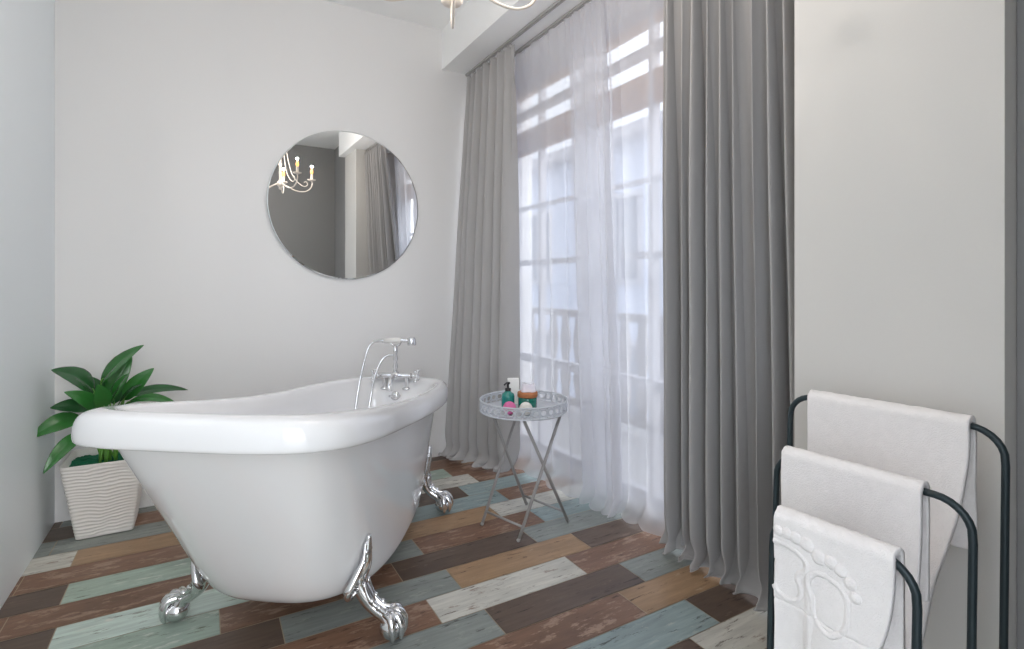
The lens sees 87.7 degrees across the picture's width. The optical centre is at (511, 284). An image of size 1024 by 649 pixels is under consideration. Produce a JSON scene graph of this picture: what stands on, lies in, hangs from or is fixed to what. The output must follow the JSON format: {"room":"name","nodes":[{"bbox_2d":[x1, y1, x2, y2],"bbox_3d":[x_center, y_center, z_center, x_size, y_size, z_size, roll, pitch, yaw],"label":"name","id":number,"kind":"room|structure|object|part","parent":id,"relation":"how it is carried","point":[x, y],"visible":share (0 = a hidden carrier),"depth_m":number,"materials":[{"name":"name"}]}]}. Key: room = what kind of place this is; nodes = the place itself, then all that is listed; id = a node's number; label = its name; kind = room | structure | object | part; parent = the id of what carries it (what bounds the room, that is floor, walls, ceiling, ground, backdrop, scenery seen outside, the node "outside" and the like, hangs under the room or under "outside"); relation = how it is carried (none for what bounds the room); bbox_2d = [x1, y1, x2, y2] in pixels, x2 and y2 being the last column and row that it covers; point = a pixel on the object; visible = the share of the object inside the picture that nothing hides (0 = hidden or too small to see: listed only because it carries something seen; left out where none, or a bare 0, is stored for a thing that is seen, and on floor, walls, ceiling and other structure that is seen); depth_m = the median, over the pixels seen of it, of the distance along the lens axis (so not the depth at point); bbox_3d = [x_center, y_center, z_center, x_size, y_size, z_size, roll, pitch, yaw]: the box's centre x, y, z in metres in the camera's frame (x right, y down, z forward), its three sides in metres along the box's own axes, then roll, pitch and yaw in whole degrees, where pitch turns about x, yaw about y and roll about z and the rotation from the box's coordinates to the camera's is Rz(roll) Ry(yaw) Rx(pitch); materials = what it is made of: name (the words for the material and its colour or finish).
{"room":"bathroom","nodes":[
{"label":"bathroom","id":0,"kind":"room"},
{"bbox_2d":[0,0,54,608],"bbox_3d":[-1.265,-0.274,0.847,0.150,2.948,3.632,0,0,-30],"label":"wall","id":1,"kind":"structure","parent":0,"point":[27,27],"depth_m":2.04,"materials":[{"name":"white paint"}]},
{"bbox_2d":[55,0,466,522],"bbox_3d":[-1.086,-0.274,3.134,2.747,2.948,0.150,0,0,-30],"label":"wall","id":2,"kind":"structure","parent":0,"point":[277,74],"depth_m":2.81,"materials":[{"name":"white paint"}]},
{"bbox_2d":[202,0,202,399],"bbox_3d":[-1.597,-0.264,2.752,0.003,2.728,0.002,0,0,-30],"label":"trim","id":3,"kind":"structure","parent":2,"relation":"attached to","point":[202,0],"depth_m":2.75,"materials":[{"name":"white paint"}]},
{"bbox_2d":[267,131,417,278],"bbox_3d":[-0.958,-0.460,3.107,0.862,0.862,0.012,0,0,-31],"label":"mirror","id":4,"kind":"object","parent":2,"relation":"attached to","point":[341,204],"visible":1,"depth_m":3.09,"materials":[{"name":"clear glass"}]},
{"bbox_2d":[465,0,564,76],"bbox_3d":[0.278,-1.366,2.499,0.022,0.018,2.294,0,0,-30],"label":"track","id":5,"kind":"object","parent":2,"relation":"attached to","point":[557,3],"visible":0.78,"depth_m":2.89,"materials":[{"name":"metal"}]},
{"bbox_2d":[438,43,519,472],"bbox_3d":[-0.193,-0.134,3.207,0.229,2.443,0.619,0,0,-42],"label":"curtain","id":6,"kind":"object","parent":5,"relation":"hanging from","point":[485,333],"visible":0.96,"depth_m":3.15,"materials":[{"name":"fabric"}]},
{"bbox_2d":[659,0,794,611],"bbox_3d":[0.756,-0.134,1.881,0.281,2.443,0.737,0,0,-30],"label":"curtain","id":7,"kind":"object","parent":5,"relation":"hanging from","point":[729,65],"visible":0.78,"depth_m":1.85,"materials":[{"name":"fabric"}]},
{"bbox_2d":[514,0,591,56],"bbox_3d":[0.373,-1.366,2.554,0.022,0.018,2.294,0,0,-30],"label":"track","id":8,"kind":"object","parent":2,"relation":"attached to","point":[579,6],"visible":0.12,"depth_m":2.81,"materials":[{"name":"metal"}]},
{"bbox_2d":[514,0,621,517],"bbox_3d":[0.241,-0.134,2.831,0.117,2.436,0.873,0,0,-34],"label":"curtain","id":9,"kind":"object","parent":8,"relation":"hanging from","point":[569,348],"visible":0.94,"depth_m":2.71,"materials":[{"name":"white fabric"}]},
{"bbox_2d":[604,0,684,549],"bbox_3d":[0.582,-0.132,2.371,0.155,2.441,0.923,0,0,-30],"label":"curtain","id":10,"kind":"object","parent":8,"relation":"hanging from","point":[633,28],"visible":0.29,"depth_m":2.37,"materials":[{"name":"white fabric"}]},
{"bbox_2d":[0,456,766,648],"bbox_3d":[-0.178,1.150,1.561,2.747,0.100,3.782,0,0,-30],"label":"floor","id":11,"kind":"structure","parent":0,"point":[593,580],"depth_m":1.88,"materials":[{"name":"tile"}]},
{"bbox_2d":[37,345,186,539],"bbox_3d":[-1.796,0.688,2.427,0.550,0.819,0.328,0,0,-30],"label":"potted plant","id":12,"kind":"object","parent":11,"relation":"on","point":[102,493],"visible":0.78,"depth_m":2.32,"materials":[{"name":"green plant"}]},
{"bbox_3d":[-1.834,0.933,2.419,0.302,0.328,0.302,0,0,-30],"label":"planter","id":13,"kind":"part","parent":12,"relation":"part of","materials":[{"name":"white ceramic"}]},
{"bbox_2d":[71,377,453,643],"bbox_3d":[-0.691,0.705,2.062,0.824,0.789,1.665,0,0,7],"label":"bathtub","id":14,"kind":"object","parent":11,"relation":"on","point":[303,494],"visible":1,"depth_m":1.48,"materials":[{"name":"white ceramic"}]},
{"bbox_3d":[-1.034,0.921,1.737,0.140,0.279,0.138,0,0,7],"label":"leg","id":15,"kind":"part","parent":14,"relation":"part of","materials":[{"name":"silver metal"}]},
{"bbox_3d":[-0.439,0.921,1.664,0.144,0.279,0.138,0,0,7],"label":"leg","id":16,"kind":"part","parent":14,"relation":"part of","materials":[{"name":"silver metal"}]},
{"bbox_2d":[354,337,419,408],"bbox_3d":[-0.641,0.517,2.735,0.300,0.479,0.190,0,0,7],"label":"tap","id":17,"kind":"object","parent":14,"relation":"attached to","point":[395,375],"visible":0.91,"depth_m":2.78,"materials":[{"name":"silver metal"}]},
{"bbox_3d":[-0.717,0.479,2.806,0.043,0.067,0.067,0,0,7],"label":"handle","id":18,"kind":"part","parent":17,"relation":"part of","materials":[{"name":"silver metal"}]},
{"bbox_3d":[-0.618,0.503,2.736,0.029,0.074,0.098,0,0,7],"label":"spout","id":19,"kind":"part","parent":17,"relation":"part of","materials":[{"name":"silver metal"}]},
{"bbox_3d":[-0.505,0.479,2.780,0.043,0.067,0.067,0,0,7],"label":"handle","id":20,"kind":"part","parent":17,"relation":"part of","materials":[{"name":"silver metal"}]},
{"bbox_3d":[-0.390,0.921,2.580,0.129,0.280,0.137,0,0,7],"label":"leg","id":21,"kind":"part","parent":14,"relation":"part of","materials":[{"name":"silver metal"}]},
{"bbox_2d":[479,389,569,541],"bbox_3d":[0.053,0.812,2.453,0.406,0.576,0.406,0,0,-30],"label":"tray table","id":22,"kind":"object","parent":11,"relation":"on","point":[545,410],"visible":0.89,"depth_m":2.39,"materials":[{"name":"white paint"}]},
{"bbox_3d":[-0.047,0.839,2.521,0.017,0.522,0.278,0,0,43],"label":"leg","id":23,"kind":"part","parent":22,"relation":"part of","materials":[{"name":"grey metal"}]},
{"bbox_2d":[501,382,514,406],"bbox_3d":[-0.020,0.513,2.469,0.064,0.121,0.061,0,0,-30],"label":"pump bottle","id":24,"kind":"object","parent":22,"relation":"on","point":[506,396],"visible":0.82,"depth_m":2.45,"materials":[{"name":"teal plastic"}]},
{"bbox_2d":[503,401,515,414],"bbox_3d":[-0.011,0.544,2.343,0.060,0.058,0.060,0,0,-30],"label":"bath bomb","id":25,"kind":"object","parent":22,"relation":"on","point":[510,404],"visible":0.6,"depth_m":2.32,"materials":[{"name":"pink"}]},
{"bbox_3d":[-0.011,0.839,2.548,0.017,0.522,0.280,0,0,38],"label":"leg","id":26,"kind":"part","parent":22,"relation":"part of","materials":[{"name":"grey metal"}]},
{"bbox_2d":[507,378,518,403],"bbox_3d":[0.006,0.512,2.558,0.054,0.122,0.028,0,0,-4],"label":"box","id":27,"kind":"object","parent":22,"relation":"on","point":[514,382],"visible":0.49,"depth_m":2.54,"materials":[{"name":"white cardboard"}]},
{"bbox_2d":[479,389,567,420],"bbox_3d":[0.053,0.552,2.453,0.406,0.056,0.406,0,0,-30],"label":"tray","id":28,"kind":"object","parent":22,"relation":"on","point":[545,410],"depth_m":2.34,"materials":[{"name":"white paint"}]},
{"bbox_2d":[519,402,531,414],"bbox_3d":[0.060,0.544,2.332,0.060,0.058,0.060,0,0,-30],"label":"bath bomb","id":29,"kind":"object","parent":22,"relation":"on","point":[524,404],"visible":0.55,"depth_m":2.31,"materials":[{"name":"white"}]},
{"bbox_2d":[517,390,537,407],"bbox_3d":[0.072,0.536,2.475,0.094,0.074,0.094,0,0,-30],"label":"jar","id":30,"kind":"object","parent":22,"relation":"on","point":[531,398],"visible":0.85,"depth_m":2.44,"materials":[{"name":"teal glass"}]},
{"bbox_3d":[0.072,0.510,2.475,0.094,0.022,0.094,0,0,-30],"label":"lid","id":31,"kind":"part","parent":30,"relation":"part of","materials":[{"name":"orange wood"}]},
{"bbox_2d":[521,382,535,392],"bbox_3d":[0.077,0.479,2.475,0.068,0.040,0.048,0,0,-1],"label":"folded cloth","id":32,"kind":"object","parent":30,"relation":"on","point":[526,388],"visible":1,"depth_m":2.45,"materials":[{"name":"white fabric"}]},
{"bbox_3d":[0.127,0.839,2.351,0.270,0.522,0.017,0,0,-39],"label":"leg","id":33,"kind":"part","parent":22,"relation":"part of","materials":[{"name":"grey metal"}]},
{"bbox_3d":[0.153,0.839,2.386,0.273,0.522,0.016,0,0,-35],"label":"leg","id":34,"kind":"part","parent":22,"relation":"part of","materials":[{"name":"grey metal"}]},
{"bbox_2d":[767,395,1009,648],"bbox_3d":[0.670,0.684,1.079,0.390,0.831,0.433,0,0,-30],"label":"towel rack","id":35,"kind":"object","parent":11,"relation":"on","point":[972,579],"visible":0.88,"depth_m":0.99,"materials":[{"name":"metal"}]},
{"bbox_2d":[772,505,905,648],"bbox_3d":[0.559,0.642,0.934,0.090,0.442,0.204,0,0,-30],"label":"towel","id":36,"kind":"object","parent":35,"relation":"hanging from","point":[835,586],"visible":1,"depth_m":0.92,"materials":[{"name":"white fabric"}]},
{"bbox_3d":[0.560,0.762,0.926,0.033,0.653,0.251,0,0,-33],"label":"rail","id":37,"kind":"part","parent":35,"relation":"part of","materials":[{"name":"metal"}]},
{"bbox_2d":[781,445,929,648],"bbox_3d":[0.668,0.509,1.062,0.061,0.311,0.259,0,0,-33],"label":"towel","id":38,"kind":"object","parent":35,"relation":"hanging from","point":[892,508],"visible":0.5,"depth_m":1.02,"materials":[{"name":"white fabric"}]},
{"bbox_3d":[0.676,0.727,1.040,0.033,0.722,0.360,0,0,-33],"label":"rail","id":39,"kind":"part","parent":35,"relation":"part of","materials":[{"name":"metal"}]},
{"bbox_2d":[807,390,977,648],"bbox_3d":[0.791,0.515,1.153,0.120,0.522,0.313,0,0,-30],"label":"towel","id":40,"kind":"object","parent":35,"relation":"hanging from","point":[937,447],"visible":0.44,"depth_m":1.09,"materials":[{"name":"white fabric"}]},
{"bbox_2d":[326,0,469,29],"bbox_3d":[-0.178,-1.688,1.561,2.747,0.120,3.782,0,0,-30],"label":"ceiling","id":41,"kind":"structure","parent":0,"point":[429,13],"depth_m":3.16,"materials":[{"name":"paint"}]},
{"bbox_2d":[385,0,535,28],"bbox_3d":[-0.141,-1.217,1.492,0.556,0.822,0.569,0,0,-30],"label":"chandelier","id":42,"kind":"object","parent":41,"relation":"hanging from","point":[452,4],"visible":1,"depth_m":1.59,"materials":[{"name":"beige metal"}]},
{"bbox_3d":[-0.180,-0.993,1.626,0.010,0.375,0.262,0,0,-8],"label":"arm","id":43,"kind":"part","parent":42,"relation":"part of","materials":[{"name":"beige metal"}]},
{"bbox_3d":[-0.034,-0.993,1.549,0.262,0.375,0.010,0,0,-26],"label":"arm","id":44,"kind":"part","parent":42,"relation":"part of","materials":[{"name":"beige metal"}]},
{"bbox_2d":[442,0,590,75],"bbox_3d":[0.534,-1.562,2.394,0.681,0.373,2.752,0,0,-30],"label":"beam","id":45,"kind":"structure","parent":41,"relation":"attached to","point":[481,27],"depth_m":2.98,"materials":[{"name":"paint"}]},
{"bbox_2d":[795,0,1016,648],"bbox_3d":[1.115,-0.087,1.394,0.554,2.575,0.438,0,0,-30],"label":"wall","id":46,"kind":"structure","parent":0,"point":[906,110],"depth_m":1.20,"materials":[{"name":"grey paint"}]},
{"bbox_2d":[1017,0,1023,648],"bbox_3d":[1.471,-0.274,0.838,0.494,2.948,0.879,0,0,-30],"label":"wall","id":47,"kind":"structure","parent":0,"point":[1020,3],"depth_m":1.09,"materials":[{"name":"grey paint"}]}
]}

